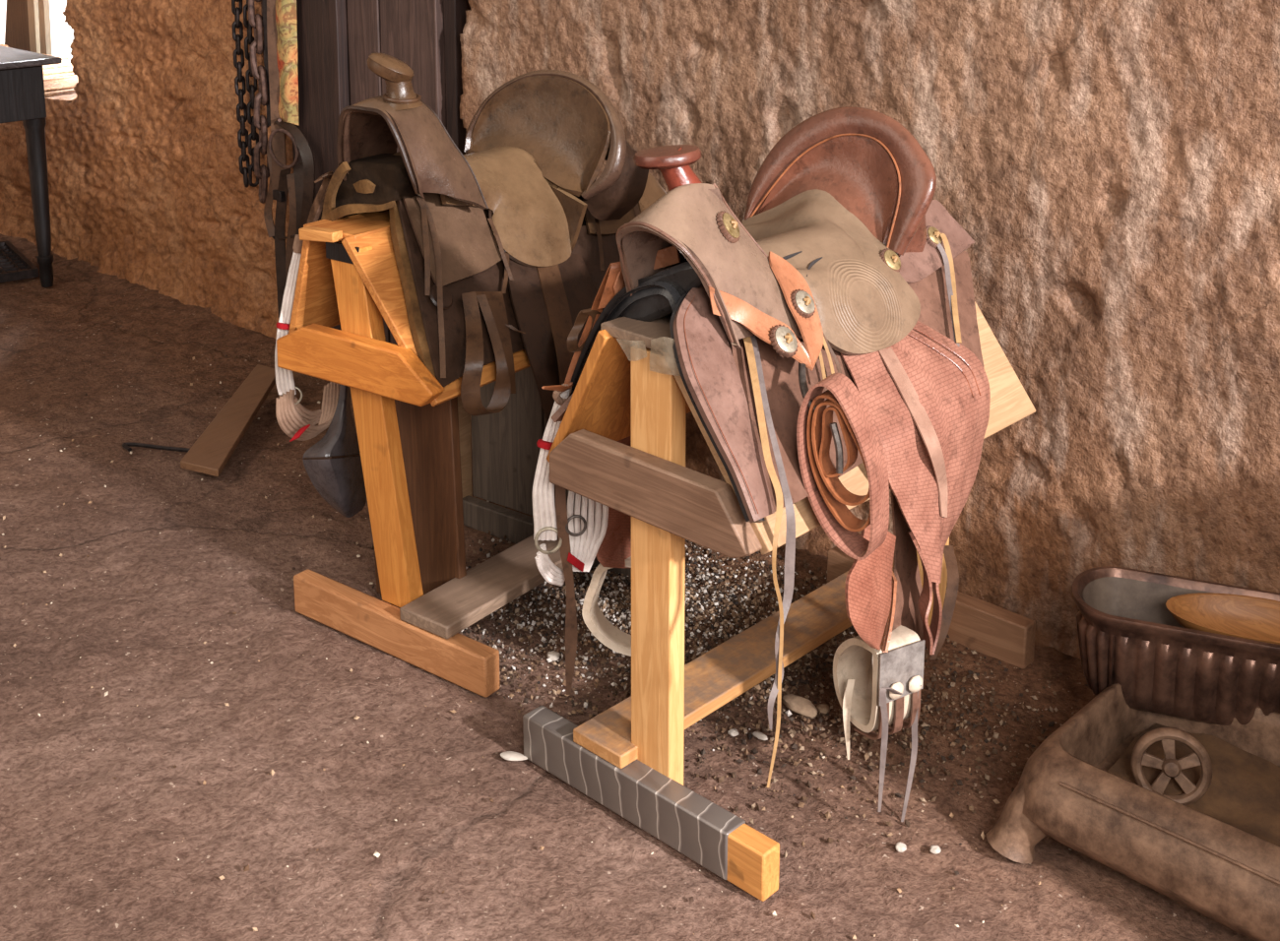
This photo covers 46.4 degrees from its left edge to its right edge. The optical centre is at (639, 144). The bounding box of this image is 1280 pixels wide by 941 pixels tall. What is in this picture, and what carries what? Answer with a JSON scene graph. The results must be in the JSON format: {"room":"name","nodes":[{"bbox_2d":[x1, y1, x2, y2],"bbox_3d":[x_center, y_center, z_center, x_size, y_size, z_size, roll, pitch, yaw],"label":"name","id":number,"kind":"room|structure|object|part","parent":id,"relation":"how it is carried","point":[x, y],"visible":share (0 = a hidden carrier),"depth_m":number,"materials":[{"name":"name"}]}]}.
{"room":"farm building","nodes":[
{"label":"farm building","id":0,"kind":"room"},
{"bbox_2d":[0,233,1254,940],"bbox_3d":[-2.037,1.159,2.846,12.500,0.082,5.300,10,15,43],"label":"floor","id":1,"kind":"structure","parent":0,"point":[87,854],"depth_m":2.92,"materials":[{"name":"brown soil"}]},
{"bbox_2d":[0,240,38,282],"bbox_3d":[-2.816,0.507,6.207,0.480,0.035,0.550,-7,13,-34],"label":"floor grate","id":2,"kind":"object","parent":1,"relation":"on","point":[14,265],"visible":1,"depth_m":6.21,"materials":[{"name":"metal"}]},
{"bbox_2d":[0,45,62,287],"bbox_3d":[-2.934,0.096,5.978,1.175,0.930,0.800,10,15,43],"label":"table","id":3,"kind":"object","parent":1,"relation":"on","point":[22,86],"visible":1,"depth_m":5.82,"materials":[{"name":"black paint"}]},
{"bbox_3d":[-2.379,0.125,5.908,0.084,0.900,0.084,10,15,43],"label":"leg","id":4,"kind":"part","parent":3,"relation":"part of","materials":[{"name":"black paint"}]},
{"bbox_2d":[122,442,190,452],"bbox_3d":[-1.401,0.881,4.327,0.230,0.016,0.048,2,11,11],"label":"rod","id":5,"kind":"object","parent":1,"relation":"on","point":[127,445],"visible":0.98,"depth_m":4.33,"materials":[{"name":"black metal"}]},
{"bbox_2d":[180,364,275,476],"bbox_3d":[-1.212,0.809,4.454,0.125,0.072,0.725,0,11,1],"label":"plank","id":6,"kind":"object","parent":1,"relation":"on","point":[212,451],"visible":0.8,"depth_m":4.36,"materials":[{"name":"brown wood"}]},
{"bbox_2d":[276,209,631,698],"bbox_3d":[-0.356,0.600,3.460,0.633,0.922,0.743,8,13,35],"label":"stand","id":7,"kind":"object","parent":1,"relation":"on","point":[417,447],"visible":0.56,"depth_m":3.26,"materials":[{"name":"orange wood"}]},
{"bbox_3d":[-0.554,0.260,3.577,0.091,0.264,0.680,8,14,36],"label":"panel","id":8,"kind":"part","parent":7,"relation":"part of","materials":[{"name":"orange wood"}]},
{"bbox_3d":[-0.571,0.610,3.242,0.223,0.795,0.040,8,14,36],"label":"post","id":9,"kind":"part","parent":7,"relation":"part of","materials":[{"name":"orange wood"}]},
{"bbox_3d":[-0.318,0.315,3.397,0.270,0.323,0.700,8,14,36],"label":"panel","id":10,"kind":"part","parent":7,"relation":"part of","materials":[{"name":"orange wood"}]},
{"bbox_2d":[274,52,666,517],"bbox_3d":[-0.300,0.306,3.562,0.594,1.134,0.988,8,14,37],"label":"saddle","id":11,"kind":"object","parent":7,"relation":"on","point":[500,245],"visible":0.89,"depth_m":3.35,"materials":[{"name":"leather"}]},
{"bbox_3d":[-0.396,0.127,3.458,0.398,0.293,0.399,10,15,43],"label":"seat","id":12,"kind":"part","parent":11,"relation":"part of","materials":[{"name":"beige leather"}]},
{"bbox_2d":[500,751,527,761],"bbox_3d":[-0.242,1.169,2.857,0.054,0.006,0.027,5,12,24],"label":"pebble","id":13,"kind":"object","parent":1,"relation":"on","point":[508,755],"visible":1,"depth_m":2.85,"materials":[{"name":"white stone"}]},
{"bbox_2d":[0,352,1040,940],"bbox_3d":[-0.653,1.045,3.516,3.573,0.022,1.598,10,15,43],"label":"chips","id":14,"kind":"object","parent":1,"relation":"on","point":[246,867],"visible":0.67,"depth_m":3.00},
{"bbox_2d":[547,650,560,661],"bbox_3d":[-0.186,1.102,3.220,0.030,0.016,0.029,10,15,43],"label":"stone","id":15,"kind":"object","parent":1,"relation":"on","point":[553,656],"visible":1,"depth_m":3.21,"materials":[{"name":"white stone"}]},
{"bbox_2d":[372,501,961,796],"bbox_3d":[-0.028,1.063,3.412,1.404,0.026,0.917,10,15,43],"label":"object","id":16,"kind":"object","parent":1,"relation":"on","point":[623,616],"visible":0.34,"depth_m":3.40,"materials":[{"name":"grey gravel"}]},
{"bbox_2d":[355,507,1095,904],"bbox_3d":[0.097,1.079,3.333,1.808,0.028,0.967,10,15,43],"label":"gravel","id":17,"kind":"object","parent":1,"relation":"on","point":[748,592],"visible":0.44,"depth_m":3.15,"materials":[{"name":"grey gravel"}]},
{"bbox_2d":[727,728,738,736],"bbox_3d":[0.184,1.158,2.942,0.020,0.013,0.020,-4,12,-21],"label":"stone","id":18,"kind":"object","parent":1,"relation":"on","point":[734,733],"visible":1,"depth_m":2.94,"materials":[{"name":"grey stone"}]},
{"bbox_2d":[752,731,767,740],"bbox_3d":[0.236,1.160,2.932,0.034,0.011,0.016,10,15,43],"label":"stone","id":19,"kind":"object","parent":1,"relation":"on","point":[758,735],"visible":1,"depth_m":2.93,"materials":[{"name":"grey stone"}]},
{"bbox_2d":[522,301,1035,901],"bbox_3d":[0.333,0.700,2.930,0.588,0.928,0.998,10,15,43],"label":"stand","id":20,"kind":"object","parent":1,"relation":"on","point":[627,758],"visible":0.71,"depth_m":2.64,"materials":[{"name":"brown wood"}]},
{"bbox_3d":[0.195,0.393,2.975,0.157,0.286,0.900,10,15,43],"label":"panel","id":21,"kind":"part","parent":20,"relation":"part of","materials":[{"name":"orange wood"}]},
{"bbox_3d":[0.031,0.777,2.632,0.096,0.870,0.040,10,15,43],"label":"post","id":22,"kind":"part","parent":20,"relation":"part of","materials":[{"name":"brown wood"}]},
{"bbox_2d":[532,106,990,822],"bbox_3d":[0.255,0.567,2.870,0.746,1.225,0.935,8,13,35],"label":"saddle","id":23,"kind":"object","parent":20,"relation":"on","point":[820,335],"visible":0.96,"depth_m":2.66,"materials":[{"name":"leather"}]},
{"bbox_3d":[0.253,0.238,2.822,0.466,0.225,0.448,10,15,43],"label":"seat","id":24,"kind":"part","parent":23,"relation":"part of","materials":[{"name":"grey leather"}]},
{"bbox_3d":[0.462,0.933,2.638,0.100,0.098,0.004,-6,13,-29],"label":"metal plate","id":25,"kind":"part","parent":23,"relation":"part of","materials":[{"name":"silver metal"}]},
{"bbox_3d":[0.416,0.438,2.759,0.243,0.311,0.855,10,15,43],"label":"panel","id":26,"kind":"part","parent":20,"relation":"part of","materials":[{"name":"brown wood"}]},
{"bbox_3d":[0.629,0.658,3.246,0.096,0.870,0.040,10,15,43],"label":"post","id":27,"kind":"part","parent":20,"relation":"part of","materials":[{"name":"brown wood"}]},
{"bbox_2d":[782,694,817,717],"bbox_3d":[0.322,1.134,3.019,0.090,0.029,0.047,10,15,43],"label":"stone","id":28,"kind":"object","parent":1,"relation":"on","point":[797,704],"visible":1,"depth_m":3.01,"materials":[{"name":"beige stone"}]},
{"bbox_2d":[816,704,830,713],"bbox_3d":[0.370,1.141,3.019,0.024,0.016,0.029,-5,12,-26],"label":"stone","id":29,"kind":"object","parent":1,"relation":"on","point":[821,708],"visible":1,"depth_m":3.01,"materials":[{"name":"brown stone"}]},
{"bbox_2d":[895,841,906,852],"bbox_3d":[0.454,1.224,2.601,0.020,0.013,0.019,1,11,6],"label":"stone","id":30,"kind":"object","parent":1,"relation":"on","point":[900,847],"visible":1,"depth_m":2.60,"materials":[{"name":"white stone"}]},
{"bbox_2d":[929,844,941,854],"bbox_3d":[0.513,1.225,2.596,0.019,0.012,0.018,4,12,22],"label":"stone","id":31,"kind":"object","parent":1,"relation":"on","point":[934,850],"visible":1,"depth_m":2.59,"materials":[{"name":"white stone"}]},
{"bbox_2d":[986,683,1279,940],"bbox_3d":[1.055,1.154,2.497,0.800,0.201,0.524,10,15,43],"label":"trough","id":32,"kind":"object","parent":1,"relation":"on","point":[1217,856],"visible":0.83,"depth_m":2.52,"materials":[{"name":"brown wood"}]},
{"bbox_2d":[1130,727,1212,805],"bbox_3d":[0.928,1.087,2.608,0.134,0.132,0.050,3,11,16],"label":"handwheel","id":33,"kind":"object","parent":32,"relation":"in","point":[1171,767],"visible":0.96,"depth_m":2.60,"materials":[{"name":"brown metal"}]},
{"bbox_2d":[1070,566,1279,725],"bbox_3d":[1.077,0.964,2.787,0.540,0.209,0.221,4,12,21],"label":"tub","id":34,"kind":"object","parent":1,"relation":"on","point":[1128,637],"visible":0.88,"depth_m":2.75,"materials":[{"name":"brown metal"}]},
{"bbox_2d":[1165,593,1279,644],"bbox_3d":[1.135,0.896,2.747,0.322,0.070,0.139,5,12,24],"label":"wooden bowl","id":35,"kind":"object","parent":34,"relation":"in","point":[1253,618],"visible":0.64,"depth_m":2.80,"materials":[{"name":"brown wood"}]},
{"bbox_2d":[0,0,1279,659],"bbox_3d":[-0.252,-0.720,4.383,12.500,3.260,0.637,10,15,43],"label":"wall","id":36,"kind":"structure","parent":0,"point":[1111,168],"depth_m":3.23,"materials":[{"name":"stone"}]},
{"bbox_2d":[231,0,250,188],"bbox_3d":[-1.378,-0.277,5.151,0.056,0.872,0.039,10,15,43],"label":"chain","id":37,"kind":"object","parent":36,"relation":"hanging from","point":[236,12],"visible":1,"depth_m":5.17,"materials":[{"name":"metal"}]},
{"bbox_2d":[243,0,258,187],"bbox_3d":[-1.333,-0.277,5.122,0.068,0.872,0.041,10,15,43],"label":"chain","id":38,"kind":"object","parent":36,"relation":"hanging from","point":[249,38],"visible":0.7,"depth_m":5.14,"materials":[{"name":"metal"}]},
{"bbox_2d":[248,0,269,203],"bbox_3d":[-1.279,-0.248,5.026,0.100,0.920,0.066,10,15,43],"label":"chain","id":39,"kind":"object","parent":36,"relation":"hanging from","point":[262,172],"visible":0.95,"depth_m":5.01,"materials":[{"name":"metal"}]},
{"bbox_2d":[263,117,315,318],"bbox_3d":[-1.186,0.260,5.023,0.094,0.721,0.303,-7,13,-33],"label":"leather strap","id":40,"kind":"object","parent":36,"relation":"hanging from","point":[299,184],"visible":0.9,"depth_m":4.98,"materials":[{"name":"leather"}]},
{"bbox_2d":[292,0,467,344],"bbox_3d":[-0.849,-0.300,4.740,0.809,2.220,0.084,9,14,38],"label":"door","id":41,"kind":"structure","parent":36,"relation":"in","point":[337,38],"depth_m":4.74,"materials":[{"name":"brown wood"}]},
{"bbox_2d":[262,0,270,126],"bbox_3d":[-1.236,-0.367,4.979,0.045,0.621,0.019,1,11,7],"label":"strap","id":42,"kind":"object","parent":41,"relation":"hanging from","point":[264,1],"visible":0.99,"depth_m":5.00,"materials":[{"name":"leather"}]},
{"bbox_2d":[266,0,286,201],"bbox_3d":[-1.209,-0.202,4.971,0.078,0.947,0.036,10,15,43],"label":"strap","id":43,"kind":"object","parent":41,"relation":"hanging from","point":[279,139],"visible":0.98,"depth_m":4.98,"materials":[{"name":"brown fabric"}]},
{"bbox_2d":[275,0,298,125],"bbox_3d":[-1.183,-0.368,4.925,0.183,0.611,0.044,10,15,43],"label":"cloth","id":44,"kind":"object","parent":41,"relation":"hanging from","point":[286,10],"visible":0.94,"depth_m":4.91,"materials":[{"name":"fabric"}]},
{"bbox_3d":[-1.054,-0.330,4.896,0.288,2.220,0.050,10,15,43],"label":"post","id":45,"kind":"part","parent":41,"relation":"part of","materials":[{"name":"brown wood"}]},
{"label":"outside","id":46,"kind":"structure","parent":0,"visible":0},
{"bbox_2d":[0,0,73,59],"bbox_3d":[-2.288,-1.716,11.972,12.000,2.400,7.300,10,15,43],"label":"ground","id":47,"kind":"structure","parent":46,"point":[62,35],"depth_m":8.61,"materials":[{"name":"white"}]},
{"bbox_2d":[4,0,30,51],"bbox_3d":[-3.479,-0.568,8.303,0.509,1.142,0.030,10,15,43],"label":"leaning board","id":48,"kind":"object","parent":47,"relation":"on","point":[17,33],"visible":0.33,"depth_m":8.21,"materials":[{"name":"brown wood"}]},
{"bbox_2d":[27,0,40,53],"bbox_3d":[-3.253,-0.559,8.043,0.127,1.075,0.030,10,15,43],"label":"leaning pole","id":49,"kind":"object","parent":47,"relation":"on","point":[32,5],"visible":0.44,"depth_m":8.01,"materials":[{"name":"beige wood"}]},
{"bbox_2d":[38,0,52,55],"bbox_3d":[-3.173,-0.548,7.966,0.136,1.076,0.030,10,15,43],"label":"leaning pole","id":50,"kind":"object","parent":47,"relation":"on","point":[43,5],"visible":0.44,"depth_m":7.93,"materials":[{"name":"beige wood"}]}
]}

